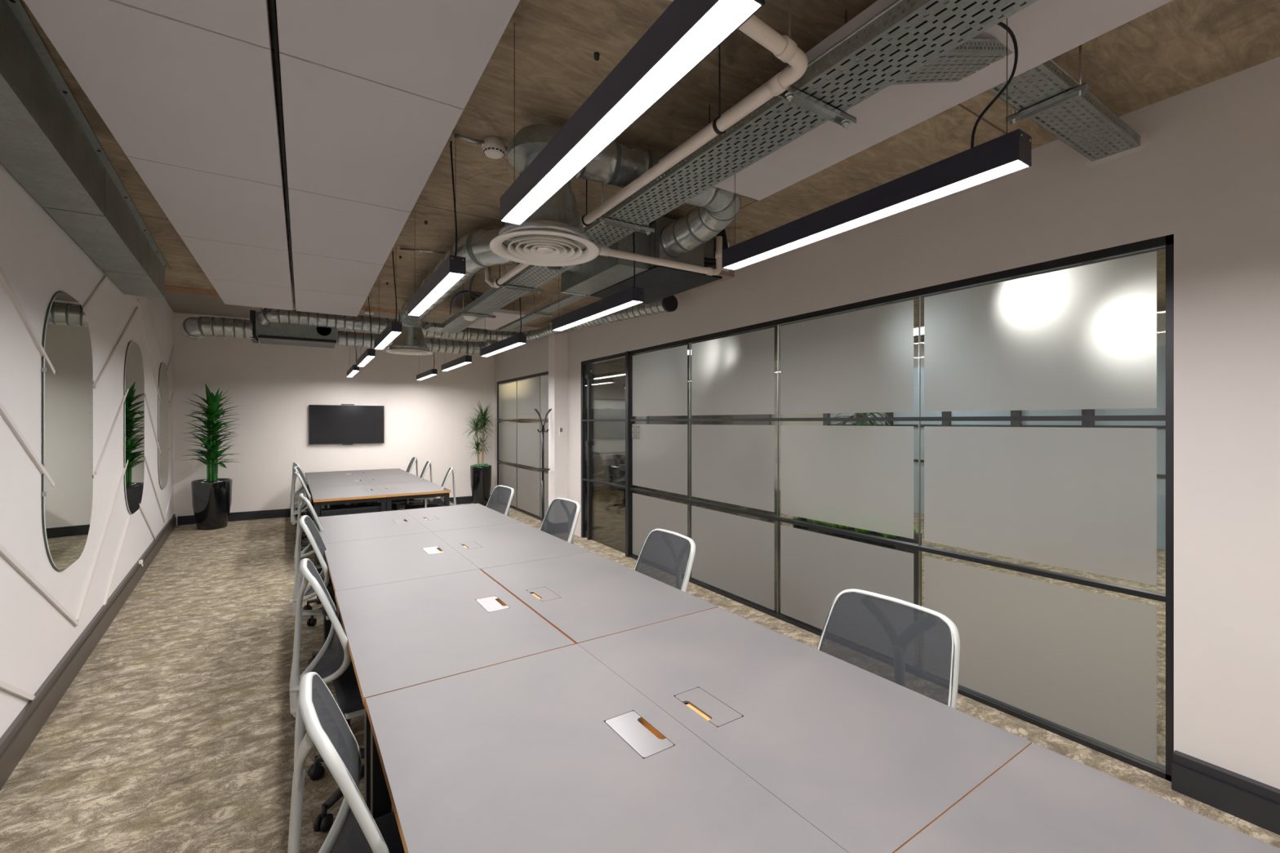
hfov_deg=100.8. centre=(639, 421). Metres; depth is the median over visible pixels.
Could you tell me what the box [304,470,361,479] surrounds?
countertop
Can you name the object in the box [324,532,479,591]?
countertop
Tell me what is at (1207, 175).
wall
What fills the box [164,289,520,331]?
ceiling
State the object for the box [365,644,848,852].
desk
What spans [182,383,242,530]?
plant
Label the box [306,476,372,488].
countertop
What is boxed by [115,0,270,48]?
ceiling panel
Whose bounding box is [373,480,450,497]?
countertop
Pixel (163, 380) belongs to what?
wall mirror
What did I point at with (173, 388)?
trim
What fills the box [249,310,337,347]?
unit
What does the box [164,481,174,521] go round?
trim
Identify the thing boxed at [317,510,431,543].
countertop
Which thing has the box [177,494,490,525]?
baseboard
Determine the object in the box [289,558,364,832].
office chair
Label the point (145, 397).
trim
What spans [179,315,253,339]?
air duct
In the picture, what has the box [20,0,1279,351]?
ceiling
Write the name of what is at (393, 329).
pendant lamp
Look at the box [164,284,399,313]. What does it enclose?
beam
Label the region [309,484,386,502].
countertop
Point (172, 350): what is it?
trim
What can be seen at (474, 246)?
air duct
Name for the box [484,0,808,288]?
pipe
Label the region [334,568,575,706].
countertop
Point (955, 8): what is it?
power cable
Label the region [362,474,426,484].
countertop
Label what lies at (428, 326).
cable tray
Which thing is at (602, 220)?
bracket
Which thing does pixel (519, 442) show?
glass partition
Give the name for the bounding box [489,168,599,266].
air diffuser
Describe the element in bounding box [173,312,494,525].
wall
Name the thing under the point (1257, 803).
baseboard
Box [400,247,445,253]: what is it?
conduit
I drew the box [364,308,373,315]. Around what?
smoke detector
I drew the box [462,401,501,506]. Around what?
potted marginata
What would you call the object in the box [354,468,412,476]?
countertop
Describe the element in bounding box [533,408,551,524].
coat stand
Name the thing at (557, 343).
pillar
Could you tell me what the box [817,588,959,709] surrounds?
office chair
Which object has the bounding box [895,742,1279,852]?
desk
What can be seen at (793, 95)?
bracket
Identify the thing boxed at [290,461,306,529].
office chair
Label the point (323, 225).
ceiling panel
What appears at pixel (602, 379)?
door
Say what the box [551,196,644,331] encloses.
pendant lamp
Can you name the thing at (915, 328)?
ceiling light panel
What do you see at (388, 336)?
diffuser
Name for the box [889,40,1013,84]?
tray
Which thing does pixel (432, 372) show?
pendant lamp
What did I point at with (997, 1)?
power cable
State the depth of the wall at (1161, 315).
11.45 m
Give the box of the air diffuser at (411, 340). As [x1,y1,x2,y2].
[386,326,433,355]
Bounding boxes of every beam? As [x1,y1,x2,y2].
[0,0,169,297]
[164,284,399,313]
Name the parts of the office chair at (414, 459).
frame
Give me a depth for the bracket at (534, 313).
5.92 m
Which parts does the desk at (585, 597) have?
port lid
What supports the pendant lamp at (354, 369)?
hanging from the ceiling at (178, 301)
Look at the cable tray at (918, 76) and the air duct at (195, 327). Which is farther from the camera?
the air duct at (195, 327)
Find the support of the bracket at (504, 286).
hanging from the ceiling at (543, 67)
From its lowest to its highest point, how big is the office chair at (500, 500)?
0.944 m
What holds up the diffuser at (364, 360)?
attached to the pendant lamp at (370, 353)
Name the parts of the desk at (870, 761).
port lid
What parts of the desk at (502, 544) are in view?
port lid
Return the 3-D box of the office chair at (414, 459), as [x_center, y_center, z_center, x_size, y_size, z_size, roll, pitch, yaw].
[-3.975,1.077,8.613,0.698,0.984,0.660,0,0,-28]
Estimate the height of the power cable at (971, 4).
0.014 m
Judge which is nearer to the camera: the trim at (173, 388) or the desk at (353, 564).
the desk at (353, 564)
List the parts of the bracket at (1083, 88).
threaded rod, threaded rod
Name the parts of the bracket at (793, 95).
threaded rod, threaded rod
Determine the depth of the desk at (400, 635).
2.11 m
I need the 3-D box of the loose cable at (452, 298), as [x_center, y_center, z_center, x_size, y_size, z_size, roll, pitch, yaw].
[-1.704,-1.158,5.045,0.096,0.127,0.860,0,0,-39]
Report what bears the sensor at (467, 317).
attached to the cable tray at (919, 8)
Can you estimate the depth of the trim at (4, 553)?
2.69 m
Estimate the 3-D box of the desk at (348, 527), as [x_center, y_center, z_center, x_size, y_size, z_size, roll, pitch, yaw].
[-2.205,1.202,4.309,0.709,0.735,1.204,0,0,-34]
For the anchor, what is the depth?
2.02 m
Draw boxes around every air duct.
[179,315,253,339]
[257,307,488,342]
[337,330,497,355]
[398,226,582,328]
[487,295,677,341]
[507,124,742,257]
[560,216,734,304]
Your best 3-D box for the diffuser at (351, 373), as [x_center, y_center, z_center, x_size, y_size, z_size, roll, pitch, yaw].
[-4.333,-0.722,7.974,0.068,0.009,1.298,0,0,-33]
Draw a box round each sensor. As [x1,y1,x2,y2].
[462,315,476,320]
[546,266,562,270]
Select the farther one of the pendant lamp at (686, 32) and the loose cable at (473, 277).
the loose cable at (473, 277)
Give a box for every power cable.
[444,0,937,328]
[445,0,937,327]
[451,0,959,326]
[452,0,958,325]
[453,1,976,328]
[454,0,999,329]
[461,0,987,323]
[462,2,1014,328]
[487,7,995,311]
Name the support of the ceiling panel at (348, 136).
hanging from the ceiling at (543, 67)
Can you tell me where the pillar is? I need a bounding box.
[548,322,568,506]
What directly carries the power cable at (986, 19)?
in the cable tray at (919, 8)
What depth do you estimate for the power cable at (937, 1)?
1.96 m
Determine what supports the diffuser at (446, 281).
attached to the pendant lamp at (453, 268)
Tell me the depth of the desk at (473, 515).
4.62 m
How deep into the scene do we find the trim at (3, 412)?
2.54 m
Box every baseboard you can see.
[0,514,176,790]
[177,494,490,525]
[1171,750,1279,835]
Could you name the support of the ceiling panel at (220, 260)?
hanging from the ceiling at (543, 67)
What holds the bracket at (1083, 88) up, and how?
hanging from the ceiling at (543, 67)
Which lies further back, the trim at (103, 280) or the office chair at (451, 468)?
the office chair at (451, 468)
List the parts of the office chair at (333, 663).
frame, seat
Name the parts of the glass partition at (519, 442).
glass pane, glass pane, glass pane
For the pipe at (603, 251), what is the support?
attached to the cable tray at (919, 8)
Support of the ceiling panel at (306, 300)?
hanging from the ceiling at (543, 67)
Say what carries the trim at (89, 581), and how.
attached to the wall at (39, 260)
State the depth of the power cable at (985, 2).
1.67 m
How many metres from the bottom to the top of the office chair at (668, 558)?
0.964 m
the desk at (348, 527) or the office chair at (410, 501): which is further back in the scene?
the office chair at (410, 501)
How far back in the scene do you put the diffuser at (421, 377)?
8.62 m
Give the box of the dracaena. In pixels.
[825,412,897,426]
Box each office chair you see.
[287,671,404,852]
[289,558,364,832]
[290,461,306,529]
[290,466,345,544]
[290,471,329,559]
[292,515,337,665]
[293,493,324,626]
[391,456,417,511]
[391,460,433,506]
[404,466,456,509]
[485,484,514,516]
[539,497,580,544]
[633,528,695,592]
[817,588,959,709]
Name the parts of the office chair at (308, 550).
frame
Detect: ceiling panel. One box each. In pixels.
[23,0,282,186]
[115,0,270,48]
[127,155,288,251]
[179,235,291,288]
[208,278,293,310]
[275,0,519,108]
[279,51,463,212]
[288,187,410,264]
[292,251,383,296]
[294,288,367,316]
[448,294,525,329]
[658,0,1172,200]
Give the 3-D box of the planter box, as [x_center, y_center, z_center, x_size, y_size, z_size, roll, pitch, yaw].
[1.823,1.188,4.545,0.398,0.763,1.024,0,0,-33]
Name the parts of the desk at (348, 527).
leg, leg, port lid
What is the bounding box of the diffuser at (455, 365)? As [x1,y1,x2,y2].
[443,362,469,370]
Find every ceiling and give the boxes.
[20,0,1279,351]
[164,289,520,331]
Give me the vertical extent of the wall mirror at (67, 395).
1.650 m
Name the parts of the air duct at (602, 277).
spigot plate, casing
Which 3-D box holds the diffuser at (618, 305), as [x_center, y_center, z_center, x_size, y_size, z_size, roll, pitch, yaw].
[-0.333,-0.722,3.653,0.068,0.009,1.202,0,0,-33]
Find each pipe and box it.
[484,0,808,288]
[596,235,722,275]
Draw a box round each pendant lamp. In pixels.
[346,329,359,377]
[357,297,375,366]
[373,250,401,349]
[407,140,466,316]
[416,337,437,380]
[441,328,471,371]
[480,297,526,356]
[499,0,764,225]
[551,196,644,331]
[722,17,1031,270]
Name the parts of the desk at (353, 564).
leg, port lid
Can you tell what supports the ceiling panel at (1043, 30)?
hanging from the ceiling at (543, 67)
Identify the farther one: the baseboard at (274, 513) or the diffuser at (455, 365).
the baseboard at (274, 513)
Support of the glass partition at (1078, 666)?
in the wall at (1207, 175)
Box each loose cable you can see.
[449,290,479,314]
[452,291,487,310]
[468,273,475,300]
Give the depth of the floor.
2.78 m
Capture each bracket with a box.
[459,278,495,319]
[499,264,543,293]
[532,294,553,316]
[595,182,654,235]
[778,0,856,128]
[1005,44,1089,124]
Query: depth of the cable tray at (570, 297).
5.80 m
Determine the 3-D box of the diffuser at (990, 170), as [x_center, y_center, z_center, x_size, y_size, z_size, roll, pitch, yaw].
[0.739,-0.722,1.971,0.068,0.009,1.202,0,0,-33]
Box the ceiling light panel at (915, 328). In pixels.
[913,325,924,335]
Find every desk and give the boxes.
[304,470,361,506]
[306,476,372,505]
[309,484,386,564]
[316,510,431,644]
[324,532,479,641]
[334,568,575,812]
[354,468,412,509]
[362,474,426,505]
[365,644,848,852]
[373,480,450,511]
[404,503,521,532]
[432,522,589,569]
[480,551,718,644]
[577,607,1031,852]
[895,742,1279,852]
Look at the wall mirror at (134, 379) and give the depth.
5.04 m
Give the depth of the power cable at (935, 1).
1.67 m
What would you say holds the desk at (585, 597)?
on the floor
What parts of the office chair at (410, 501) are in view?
seat, frame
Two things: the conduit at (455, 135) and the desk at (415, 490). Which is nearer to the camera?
the conduit at (455, 135)
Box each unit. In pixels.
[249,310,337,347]
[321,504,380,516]
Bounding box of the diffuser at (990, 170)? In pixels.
[724,160,1026,269]
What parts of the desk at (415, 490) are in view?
leg, frame rail, leg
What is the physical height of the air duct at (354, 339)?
0.289 m
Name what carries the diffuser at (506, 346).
attached to the pendant lamp at (517, 340)
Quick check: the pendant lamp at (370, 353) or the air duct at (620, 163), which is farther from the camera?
the pendant lamp at (370, 353)
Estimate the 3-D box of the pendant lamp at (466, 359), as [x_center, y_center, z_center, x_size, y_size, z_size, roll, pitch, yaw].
[-2.414,-1.183,6.920,0.075,0.935,1.311,0,0,-33]
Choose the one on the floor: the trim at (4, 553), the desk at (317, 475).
the desk at (317, 475)
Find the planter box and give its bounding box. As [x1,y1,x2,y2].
[792,516,921,606]
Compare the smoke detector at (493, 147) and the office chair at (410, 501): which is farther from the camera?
the office chair at (410, 501)
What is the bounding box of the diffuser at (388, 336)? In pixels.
[375,331,400,349]
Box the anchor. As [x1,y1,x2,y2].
[593,52,599,60]
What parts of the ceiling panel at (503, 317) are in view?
panel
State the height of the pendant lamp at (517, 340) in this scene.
0.695 m
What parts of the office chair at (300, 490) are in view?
frame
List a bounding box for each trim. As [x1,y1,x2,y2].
[0,265,55,374]
[0,400,54,487]
[0,543,78,626]
[0,680,35,701]
[75,460,128,622]
[81,275,106,312]
[93,306,138,388]
[93,389,128,475]
[102,515,130,605]
[137,298,161,402]
[138,503,155,539]
[144,394,160,453]
[144,456,164,522]
[148,297,163,358]
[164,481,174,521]
[166,345,174,375]
[168,388,174,407]
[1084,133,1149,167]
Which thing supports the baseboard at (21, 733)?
attached to the wall at (39, 260)
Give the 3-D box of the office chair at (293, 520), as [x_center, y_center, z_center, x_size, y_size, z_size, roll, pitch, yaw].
[-3.741,1.077,6.296,0.698,0.984,0.660,0,0,-36]
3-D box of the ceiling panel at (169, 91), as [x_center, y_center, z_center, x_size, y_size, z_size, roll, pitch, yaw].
[-1.757,-1.305,2.050,0.583,0.210,1.177,0,0,-33]
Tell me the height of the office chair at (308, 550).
0.989 m
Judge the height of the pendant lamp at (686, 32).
0.695 m
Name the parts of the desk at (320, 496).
leg, frame rail, leg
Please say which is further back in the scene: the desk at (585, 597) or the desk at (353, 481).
the desk at (353, 481)
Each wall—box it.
[0,162,173,737]
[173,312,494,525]
[494,56,1279,789]
[773,310,1165,490]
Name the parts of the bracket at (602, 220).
threaded rod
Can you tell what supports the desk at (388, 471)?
on the floor
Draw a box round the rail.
[270,0,294,304]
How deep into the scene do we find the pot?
9.73 m
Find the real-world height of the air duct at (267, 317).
0.246 m
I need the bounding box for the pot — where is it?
[470,465,491,506]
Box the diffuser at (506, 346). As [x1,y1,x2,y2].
[482,342,524,356]
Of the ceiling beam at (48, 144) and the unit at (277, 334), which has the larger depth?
the unit at (277, 334)
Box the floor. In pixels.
[0,489,1279,852]
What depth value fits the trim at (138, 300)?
5.82 m
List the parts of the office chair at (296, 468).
frame, seat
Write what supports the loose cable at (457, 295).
on the cable tray at (919, 8)
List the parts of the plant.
pot, stem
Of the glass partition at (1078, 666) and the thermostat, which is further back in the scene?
the thermostat
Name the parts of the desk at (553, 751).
leg, port lid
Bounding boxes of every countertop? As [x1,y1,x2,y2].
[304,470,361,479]
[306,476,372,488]
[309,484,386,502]
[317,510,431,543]
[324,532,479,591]
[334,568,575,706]
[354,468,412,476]
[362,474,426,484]
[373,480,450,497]
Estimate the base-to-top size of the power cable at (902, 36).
0.010 m
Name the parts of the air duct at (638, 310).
duct end cap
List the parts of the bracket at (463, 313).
threaded rod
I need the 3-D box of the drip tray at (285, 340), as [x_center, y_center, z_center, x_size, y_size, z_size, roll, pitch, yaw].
[-4.491,-1.048,6.956,0.840,0.035,0.580,0,0,-33]
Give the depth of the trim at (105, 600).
4.39 m
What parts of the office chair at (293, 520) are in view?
frame, seat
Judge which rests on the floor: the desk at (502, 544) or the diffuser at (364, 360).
the desk at (502, 544)
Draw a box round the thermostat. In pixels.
[558,426,564,436]
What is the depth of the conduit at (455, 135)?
2.60 m
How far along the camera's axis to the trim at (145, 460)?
6.21 m
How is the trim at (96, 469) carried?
attached to the wall at (39, 260)
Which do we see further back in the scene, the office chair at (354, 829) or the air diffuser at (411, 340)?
the air diffuser at (411, 340)
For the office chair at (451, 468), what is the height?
0.984 m
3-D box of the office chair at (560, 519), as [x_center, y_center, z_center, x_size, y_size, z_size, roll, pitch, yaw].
[-0.779,1.077,3.808,0.698,0.984,0.660,0,0,-36]
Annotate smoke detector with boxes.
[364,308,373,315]
[482,136,505,159]
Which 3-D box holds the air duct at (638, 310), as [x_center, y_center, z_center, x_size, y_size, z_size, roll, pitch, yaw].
[-0.846,-1.202,6.624,0.641,0.324,3.990,0,0,-42]
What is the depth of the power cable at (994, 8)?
1.65 m
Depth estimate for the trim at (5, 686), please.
2.46 m
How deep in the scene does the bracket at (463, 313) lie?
5.10 m
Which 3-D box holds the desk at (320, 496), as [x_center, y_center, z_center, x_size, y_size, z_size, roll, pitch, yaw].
[-3.516,1.202,6.333,0.709,0.735,1.204,0,0,-34]
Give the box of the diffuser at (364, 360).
[357,355,373,366]
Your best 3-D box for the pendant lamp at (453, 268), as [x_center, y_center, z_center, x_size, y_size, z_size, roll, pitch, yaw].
[-1.204,-1.062,3.063,0.075,0.695,1.214,0,0,-33]
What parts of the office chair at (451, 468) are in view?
seat, armrest, frame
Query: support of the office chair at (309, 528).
on the floor
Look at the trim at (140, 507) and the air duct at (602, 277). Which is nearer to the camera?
the air duct at (602, 277)
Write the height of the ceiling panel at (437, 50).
0.210 m
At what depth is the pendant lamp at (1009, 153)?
1.73 m
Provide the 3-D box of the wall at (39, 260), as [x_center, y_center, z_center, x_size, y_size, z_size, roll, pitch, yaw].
[-3.194,-0.040,2.708,0.150,3.220,14.050,0,0,-37]
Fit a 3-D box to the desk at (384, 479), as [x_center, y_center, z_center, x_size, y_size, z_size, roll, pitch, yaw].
[-3.593,1.202,7.733,0.710,0.735,1.204,0,0,-34]
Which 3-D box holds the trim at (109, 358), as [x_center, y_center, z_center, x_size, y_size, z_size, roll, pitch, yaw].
[-4.436,-0.688,4.509,0.013,0.907,1.888,0,0,-37]
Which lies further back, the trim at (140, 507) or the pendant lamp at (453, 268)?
the trim at (140, 507)
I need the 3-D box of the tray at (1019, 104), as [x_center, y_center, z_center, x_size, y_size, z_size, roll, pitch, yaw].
[1.743,-1.262,2.159,1.140,0.040,0.172,0,0,-33]
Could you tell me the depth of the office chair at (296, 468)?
6.86 m
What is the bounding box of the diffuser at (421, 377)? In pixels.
[418,374,435,380]
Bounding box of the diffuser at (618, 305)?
[555,300,640,330]
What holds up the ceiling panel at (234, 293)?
hanging from the ceiling at (543, 67)
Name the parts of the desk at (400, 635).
leg, leg, port lid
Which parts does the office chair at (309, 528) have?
frame, seat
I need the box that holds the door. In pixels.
[581,352,625,553]
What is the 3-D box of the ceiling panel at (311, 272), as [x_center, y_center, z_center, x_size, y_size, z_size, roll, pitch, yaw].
[-2.538,-1.305,4.409,0.587,0.210,1.207,0,0,-33]
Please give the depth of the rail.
2.15 m
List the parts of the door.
glass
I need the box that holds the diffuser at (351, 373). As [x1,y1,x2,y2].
[347,370,358,377]
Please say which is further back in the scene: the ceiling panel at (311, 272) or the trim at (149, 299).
the trim at (149, 299)
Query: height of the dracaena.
1.124 m
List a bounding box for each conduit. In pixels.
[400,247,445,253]
[453,133,507,151]
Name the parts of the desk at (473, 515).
port lid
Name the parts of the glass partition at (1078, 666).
glass pane, glass pane, glass pane, glass pane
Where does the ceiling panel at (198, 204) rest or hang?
hanging from the ceiling at (543, 67)
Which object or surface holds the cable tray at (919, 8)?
on the bracket at (504, 286)
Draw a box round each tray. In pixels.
[257,334,336,347]
[425,322,444,331]
[437,0,1037,333]
[498,293,586,330]
[889,37,1140,161]
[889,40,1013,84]
[988,60,1140,161]
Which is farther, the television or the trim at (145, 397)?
the television
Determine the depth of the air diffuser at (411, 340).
5.95 m
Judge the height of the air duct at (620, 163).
0.371 m
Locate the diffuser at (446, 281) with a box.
[408,272,463,315]
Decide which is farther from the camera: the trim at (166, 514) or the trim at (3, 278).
the trim at (166, 514)
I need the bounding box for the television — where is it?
[308,404,384,444]
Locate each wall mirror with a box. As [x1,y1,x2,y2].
[41,290,93,571]
[123,340,145,514]
[157,362,169,489]
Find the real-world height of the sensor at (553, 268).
0.133 m
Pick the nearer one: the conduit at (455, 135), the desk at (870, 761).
the desk at (870, 761)
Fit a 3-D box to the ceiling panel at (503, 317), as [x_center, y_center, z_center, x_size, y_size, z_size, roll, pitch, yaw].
[-1.865,-1.305,6.287,0.630,0.210,1.130,0,0,-33]

